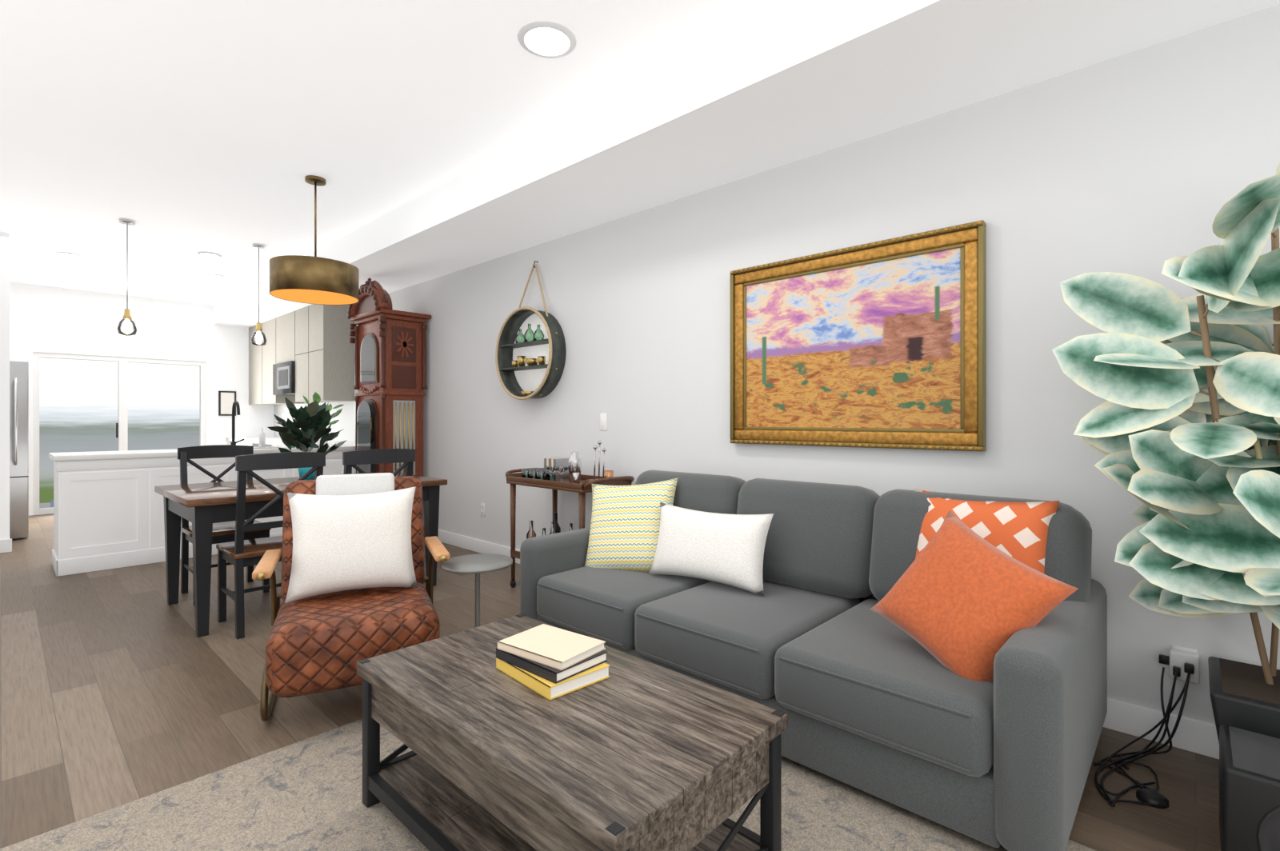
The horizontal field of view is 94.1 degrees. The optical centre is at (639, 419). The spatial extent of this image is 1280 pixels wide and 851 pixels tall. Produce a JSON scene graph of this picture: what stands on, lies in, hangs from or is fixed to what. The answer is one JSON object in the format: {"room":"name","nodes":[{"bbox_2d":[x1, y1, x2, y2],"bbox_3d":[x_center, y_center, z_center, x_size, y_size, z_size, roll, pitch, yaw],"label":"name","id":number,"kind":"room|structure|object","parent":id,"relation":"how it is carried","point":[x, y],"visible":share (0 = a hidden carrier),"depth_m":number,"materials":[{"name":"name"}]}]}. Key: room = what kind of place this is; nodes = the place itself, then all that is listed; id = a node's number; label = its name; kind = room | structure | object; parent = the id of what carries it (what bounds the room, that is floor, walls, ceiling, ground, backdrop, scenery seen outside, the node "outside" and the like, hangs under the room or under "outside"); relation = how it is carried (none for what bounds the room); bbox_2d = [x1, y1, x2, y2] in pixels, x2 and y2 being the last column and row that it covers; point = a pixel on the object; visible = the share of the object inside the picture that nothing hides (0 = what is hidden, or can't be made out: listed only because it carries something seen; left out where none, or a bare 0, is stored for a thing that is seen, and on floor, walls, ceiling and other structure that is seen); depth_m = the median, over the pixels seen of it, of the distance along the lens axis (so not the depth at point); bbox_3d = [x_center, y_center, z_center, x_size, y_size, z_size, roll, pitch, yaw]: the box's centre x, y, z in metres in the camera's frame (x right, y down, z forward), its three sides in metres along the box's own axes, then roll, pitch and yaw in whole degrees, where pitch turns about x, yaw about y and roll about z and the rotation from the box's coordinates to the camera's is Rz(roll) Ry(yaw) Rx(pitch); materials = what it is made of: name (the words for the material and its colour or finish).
{"room":"living room","nodes":[
{"label":"living room","id":0,"kind":"room"},
{"bbox_2d":[0,232,11,552],"bbox_3d":[-6.302,-0.240,4.830,0.134,2.880,1.669,0,0,43],"label":"wall","id":1,"kind":"structure","parent":0,"point":[6,543],"depth_m":5.37,"materials":[{"name":"white paint"}]},
{"bbox_2d":[9,281,273,515],"bbox_3d":[-7.334,-0.240,7.755,0.134,2.880,4.540,0,0,43],"label":"wall","id":2,"kind":"structure","parent":0,"point":[50,319],"depth_m":8.20,"materials":[{"name":"white paint"}]},
{"bbox_2d":[32,352,205,515],"bbox_3d":[-6.996,0.180,8.110,0.115,2.040,1.780,0,0,43],"label":"sliding door","id":3,"kind":"structure","parent":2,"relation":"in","point":[122,430],"depth_m":8.04,"materials":[{"name":"white"}]},
{"bbox_2d":[218,391,235,415],"bbox_3d":[-6.167,-0.235,8.910,0.022,0.370,0.220,0,0,43],"label":"picture","id":4,"kind":"object","parent":2,"relation":"attached to","point":[226,399],"visible":0.82,"depth_m":8.89,"materials":[{"name":"beige paper"}]},
{"bbox_2d":[0,0,783,305],"bbox_3d":[-2.322,-1.730,3.082,13.840,0.100,4.780,0,0,43],"label":"ceiling","id":5,"kind":"structure","parent":0,"point":[181,133],"depth_m":3.24,"materials":[{"name":"white paint"}]},
{"bbox_2d":[54,251,82,257],"bbox_3d":[-5.822,-1.674,6.072,0.209,0.012,0.209,0,0,4],"label":"recessed light","id":6,"kind":"object","parent":5,"relation":"in","point":[60,253],"depth_m":6.06,"materials":[{"name":"white plastic"}]},
{"bbox_2d":[116,219,136,335],"bbox_3d":[-4.344,-1.192,5.049,0.128,0.974,0.130,0,0,43],"label":"pendant light","id":7,"kind":"object","parent":5,"relation":"hanging from","point":[127,326],"visible":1,"depth_m":5.05,"materials":[{"name":"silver metal"}]},
{"bbox_2d":[196,251,221,257],"bbox_3d":[-4.386,-1.674,6.073,0.209,0.012,0.209,0,0,4],"label":"recessed light","id":8,"kind":"object","parent":5,"relation":"in","point":[210,254],"depth_m":6.05,"materials":[{"name":"white plastic"}]},
{"bbox_2d":[204,273,227,278],"bbox_3d":[-4.970,-1.674,6.986,0.209,0.012,0.209,0,0,4],"label":"recessed light","id":9,"kind":"object","parent":5,"relation":"in","point":[212,275],"depth_m":6.97,"materials":[{"name":"white plastic"}]},
{"bbox_2d":[251,244,266,346],"bbox_3d":[-3.682,-1.192,5.758,0.128,0.974,0.130,0,0,43],"label":"pendant light","id":10,"kind":"object","parent":5,"relation":"hanging from","point":[258,334],"visible":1,"depth_m":5.76,"materials":[{"name":"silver metal"}]},
{"bbox_2d":[269,175,359,304],"bbox_3d":[-2.268,-1.264,4.166,0.550,0.829,0.550,0,0,43],"label":"drum pendant light","id":11,"kind":"object","parent":5,"relation":"hanging from","point":[315,279],"visible":1,"depth_m":4.00,"materials":[{"name":"brown metal"}]},
{"bbox_2d":[517,20,576,58],"bbox_3d":[-0.410,-1.674,2.639,0.259,0.012,0.259,0,0,37],"label":"recessed light","id":12,"kind":"object","parent":5,"relation":"in","point":[549,39],"depth_m":2.62,"materials":[{"name":"white plastic"}]},
{"bbox_2d":[0,513,1220,850],"bbox_3d":[-2.322,1.250,3.082,13.840,0.100,4.780,0,0,43],"label":"floor","id":13,"kind":"structure","parent":0,"point":[120,686],"depth_m":2.50,"materials":[{"name":"brown wood"}]},
{"bbox_2d":[9,360,28,539],"bbox_3d":[-6.679,0.305,5.880,0.811,1.770,0.890,0,0,43],"label":"fridge","id":14,"kind":"object","parent":13,"relation":"on","point":[18,449],"visible":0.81,"depth_m":5.93,"materials":[{"name":"silver metal"}]},
{"bbox_2d":[52,458,160,576],"bbox_3d":[-4.445,0.760,4.971,0.578,0.880,0.607,0,0,43],"label":"base cabinet","id":15,"kind":"object","parent":13,"relation":"on","point":[108,510],"depth_m":4.76,"materials":[{"name":"white wood"}]},
{"bbox_2d":[48,444,355,461],"bbox_3d":[-3.767,0.340,5.704,0.630,0.120,2.664,0,0,43],"label":"countertop","id":16,"kind":"structure","parent":15,"relation":"on","point":[151,454],"depth_m":4.94,"materials":[{"name":"white stone"}]},
{"bbox_2d":[258,428,265,446],"bbox_3d":[-3.819,0.184,6.022,0.060,0.190,0.060,0,0,43],"label":"soap dispenser","id":17,"kind":"object","parent":16,"relation":"on","point":[262,438],"visible":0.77,"depth_m":6.00,"materials":[{"name":"white"}]},
{"bbox_2d":[302,392,343,445],"bbox_3d":[-3.336,-0.006,6.242,0.455,0.571,0.469,0,0,43],"label":"plant","id":18,"kind":"object","parent":16,"relation":"on","point":[316,397],"visible":0.27,"depth_m":6.33,"materials":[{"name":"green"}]},
{"bbox_2d":[160,457,237,562],"bbox_3d":[-4.102,0.760,5.338,0.578,0.880,0.678,0,0,43],"label":"base cabinet","id":19,"kind":"object","parent":13,"relation":"on","point":[170,467],"depth_m":5.16,"materials":[{"name":"white wood"}]},
{"bbox_2d":[177,444,271,605],"bbox_3d":[-2.894,0.695,4.148,0.512,1.013,0.450,0,0,43],"label":"dining chair","id":20,"kind":"object","parent":13,"relation":"on","point":[223,532],"visible":0.56,"depth_m":4.13,"materials":[{"name":"grey paint"}]},
{"bbox_2d":[225,438,251,445],"bbox_3d":[-5.475,0.760,8.685,1.336,0.880,0.635,0,0,43],"label":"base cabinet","id":21,"kind":"object","parent":13,"relation":"on","point":[242,443],"depth_m":8.38,"materials":[{"name":"white"}]},
{"bbox_2d":[228,438,355,444],"bbox_3d":[-4.637,0.300,7.897,3.636,0.040,0.645,0,0,43],"label":"countertop","id":22,"kind":"structure","parent":21,"relation":"on","point":[268,441],"depth_m":7.59,"materials":[{"name":"white stone"}]},
{"bbox_2d":[251,441,267,447],"bbox_3d":[-4.709,0.760,7.971,0.759,0.880,0.635,0,0,43],"label":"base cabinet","id":23,"kind":"object","parent":13,"relation":"on","point":[253,443],"depth_m":7.89,"materials":[{"name":"white"}]},
{"bbox_2d":[216,452,325,639],"bbox_3d":[-2.181,0.695,3.525,0.512,1.013,0.450,0,0,43],"label":"dining chair","id":24,"kind":"object","parent":13,"relation":"on","point":[239,554],"visible":0.6,"depth_m":3.33,"materials":[{"name":"grey paint"}]},
{"bbox_2d":[244,452,299,540],"bbox_3d":[-3.736,0.760,5.731,0.578,0.880,0.678,0,0,43],"label":"base cabinet","id":25,"kind":"object","parent":13,"relation":"on","point":[283,473],"depth_m":5.63,"materials":[{"name":"white"}]},
{"bbox_2d":[267,444,285,446],"bbox_3d":[-3.872,0.760,7.190,1.531,0.880,0.635,0,0,43],"label":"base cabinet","id":26,"kind":"object","parent":13,"relation":"on","point":[267,445],"depth_m":7.31,"materials":[{"name":"white"}]},
{"bbox_2d":[154,471,447,637],"bbox_3d":[-2.272,0.818,4.088,1.000,0.765,1.520,0,0,43],"label":"dining table","id":27,"kind":"object","parent":13,"relation":"on","point":[202,508],"visible":0.65,"depth_m":3.54,"materials":[{"name":"grey paint"}]},
{"bbox_2d":[268,396,347,479],"bbox_3d":[-2.409,0.136,4.302,0.552,0.595,0.538,0,0,43],"label":"table plant","id":28,"kind":"object","parent":27,"relation":"on","point":[312,420],"visible":0.83,"depth_m":4.25,"materials":[{"name":"green plant"}]},
{"bbox_2d":[323,452,352,475],"bbox_3d":[-3.397,0.760,6.095,0.578,0.880,0.597,0,0,43],"label":"base cabinet","id":29,"kind":"object","parent":13,"relation":"on","point":[334,460],"depth_m":6.01,"materials":[{"name":"white"}]},
{"bbox_2d":[252,472,450,721],"bbox_3d":[-1.253,0.731,2.637,0.710,0.935,0.833,0,0,-26],"label":"armchair","id":30,"kind":"object","parent":13,"relation":"on","point":[354,590],"visible":0.83,"depth_m":2.52,"materials":[{"name":"leather"}]},
{"bbox_2d":[342,448,415,476],"bbox_3d":[-1.803,0.695,3.930,0.512,1.013,0.450,0,0,43],"label":"dining chair","id":31,"kind":"object","parent":13,"relation":"on","point":[354,458],"visible":0.23,"depth_m":3.74,"materials":[{"name":"grey paint"}]},
{"bbox_2d":[347,277,431,539],"bbox_3d":[-2.526,-0.095,5.986,0.740,2.590,0.545,0,0,43],"label":"grandfather clock","id":32,"kind":"object","parent":13,"relation":"on","point":[390,342],"visible":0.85,"depth_m":5.79,"materials":[{"name":"brown wood"}]},
{"bbox_2d":[441,553,512,627],"bbox_3d":[-0.730,0.920,2.677,0.310,0.560,0.310,0,0,43],"label":"table","id":33,"kind":"object","parent":13,"relation":"on","point":[477,565],"visible":0.5,"depth_m":2.67,"materials":[{"name":"grey metal"}]},
{"bbox_2d":[0,719,1096,850],"bbox_3d":[-0.091,1.194,0.980,3.370,0.012,2.810,0,0,43],"label":"rug","id":34,"kind":"object","parent":13,"relation":"on","point":[305,795],"visible":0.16,"depth_m":1.77,"materials":[{"name":"beige fabric"}]},
{"bbox_2d":[356,613,787,850],"bbox_3d":[-0.250,0.968,1.682,1.140,0.440,0.620,0,0,43],"label":"coffee table","id":35,"kind":"object","parent":34,"relation":"on","point":[631,753],"visible":1,"depth_m":1.49,"materials":[{"name":"brown wood"}]},
{"bbox_2d":[505,440,634,587],"bbox_3d":[-0.505,0.670,4.136,0.981,1.060,0.440,0,0,43],"label":"bar cart","id":36,"kind":"object","parent":13,"relation":"on","point":[554,474],"visible":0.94,"depth_m":4.09,"materials":[{"name":"brown wood"}]},
{"bbox_2d":[520,469,1107,850],"bbox_3d":[0.576,0.741,2.667,2.305,0.918,1.112,0,0,43],"label":"sofa","id":37,"kind":"object","parent":13,"relation":"on","point":[938,657],"visible":0.98,"depth_m":2.04,"materials":[{"name":"grey fabric"}]},
{"bbox_2d":[1052,161,1279,743],"bbox_3d":[1.865,0.188,1.704,1.102,2.024,0.810,0,0,43],"label":"rubber plant","id":38,"kind":"object","parent":13,"relation":"on","point":[1179,429],"visible":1,"depth_m":1.82,"materials":[{"name":"green plant"}]},
{"bbox_2d":[1219,725,1279,850],"bbox_3d":[1.726,1.044,1.506,0.370,0.313,0.322,0,0,43],"label":"subwoofer","id":39,"kind":"object","parent":13,"relation":"on","point":[1249,790],"visible":1,"depth_m":1.51,"materials":[{"name":"black plastic"}]},
{"bbox_2d":[213,0,1279,327],"bbox_3d":[-1.047,-1.540,4.449,13.600,0.280,0.800,0,0,43],"label":"ceiling","id":40,"kind":"structure","parent":0,"point":[782,83],"depth_m":2.77,"materials":[{"name":"white paint"}]},
{"bbox_2d":[304,4,1279,724],"bbox_3d":[-0.733,-0.240,4.786,13.840,2.880,0.120,0,0,43],"label":"wall","id":41,"kind":"structure","parent":0,"point":[1146,162],"depth_m":2.74,"materials":[{"name":"white paint"}]},
{"bbox_2d":[270,317,276,364],"bbox_3d":[-4.833,-1.074,8.248,0.219,0.648,0.398,0,0,43],"label":"upper cabinet","id":42,"kind":"object","parent":41,"relation":"attached to","point":[273,322],"depth_m":8.27,"materials":[{"name":"white wood"}]},
{"bbox_2d":[270,364,276,396],"bbox_3d":[-4.829,-0.540,8.245,0.209,0.420,0.398,0,0,43],"label":"upper cabinet","id":43,"kind":"object","parent":41,"relation":"attached to","point":[273,367],"depth_m":8.17,"materials":[{"name":"white wood"}]},
{"bbox_2d":[248,320,305,406],"bbox_3d":[-5.381,-0.809,8.791,1.329,1.178,0.352,0,0,43],"label":"upper cabinet","id":44,"kind":"object","parent":41,"relation":"attached to","point":[259,357],"depth_m":8.68,"materials":[{"name":"white wood"}]},
{"bbox_2d":[276,312,292,364],"bbox_3d":[-4.548,-1.074,7.983,0.560,0.648,0.398,0,0,43],"label":"upper cabinet","id":45,"kind":"object","parent":41,"relation":"attached to","point":[284,322],"depth_m":7.95,"materials":[{"name":"white wood"}]},
{"bbox_2d":[276,361,292,396],"bbox_3d":[-4.552,-0.540,7.986,0.550,0.420,0.398,0,0,43],"label":"microwave","id":46,"kind":"object","parent":41,"relation":"attached to","point":[285,371],"depth_m":7.82,"materials":[{"name":"silver metal"}]},
{"bbox_2d":[292,304,355,403],"bbox_3d":[-3.967,-0.809,7.472,0.993,1.178,0.352,0,0,43],"label":"upper cabinet","id":47,"kind":"object","parent":41,"relation":"attached to","point":[307,352],"depth_m":7.19,"materials":[{"name":"white wood"}]},
{"bbox_2d":[480,503,485,516],"bbox_3d":[-1.403,0.810,5.321,0.070,0.120,0.008,0,0,43],"label":"outlet","id":48,"kind":"object","parent":41,"relation":"attached to","point":[482,510],"visible":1,"depth_m":5.31,"materials":[{"name":"white plastic"}]},
{"bbox_2d":[495,260,566,399],"bbox_3d":[-0.875,-0.707,4.722,0.732,1.115,0.162,0,0,43],"label":"shelf","id":49,"kind":"object","parent":41,"relation":"attached to","point":[530,351],"visible":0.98,"depth_m":4.77,"materials":[{"name":"metal"}]},
{"bbox_2d":[600,413,607,430],"bbox_3d":[-0.262,0.020,4.257,0.070,0.120,0.009,0,0,43],"label":"light switch","id":50,"kind":"object","parent":41,"relation":"attached to","point":[603,422],"visible":1,"depth_m":4.25,"materials":[{"name":"white plastic"}]},
{"bbox_2d":[437,529,1219,759],"bbox_3d":[0.794,1.143,3.270,9.300,0.115,0.014,0,0,43],"label":"baseboard","id":51,"kind":"structure","parent":41,"relation":"attached to","point":[1199,738],"depth_m":2.24,"materials":[{"name":"white wood"}]},
{"bbox_2d":[730,220,985,451],"bbox_3d":[1.016,-0.360,3.032,1.310,1.000,0.056,0,0,43],"label":"painting","id":52,"kind":"object","parent":41,"relation":"attached to","point":[880,344],"visible":1,"depth_m":2.94,"materials":[{"name":"multicoloured paint"}]},
{"bbox_2d":[1093,644,1199,808],"bbox_3d":[1.710,1.015,2.017,0.270,0.370,0.596,0,0,43],"label":"cables","id":53,"kind":"object","parent":41,"relation":"attached to","point":[1183,663],"visible":1,"depth_m":2.09,"materials":[{"name":"black plastic"}]},
{"label":"outside","id":54,"kind":"structure","parent":0,"visible":0},
{"bbox_2d":[39,357,199,503],"bbox_3d":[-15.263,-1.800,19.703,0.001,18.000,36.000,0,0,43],"label":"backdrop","id":55,"kind":"structure","parent":54,"point":[74,375],"depth_m":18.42,"materials":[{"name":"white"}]},
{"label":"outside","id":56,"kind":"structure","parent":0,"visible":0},
{"bbox_2d":[39,500,53,508],"bbox_3d":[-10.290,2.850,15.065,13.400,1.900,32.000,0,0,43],"label":"houses","id":57,"kind":"structure","parent":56,"point":[47,505],"depth_m":14.85,"materials":[{"name":"white"}]}
]}

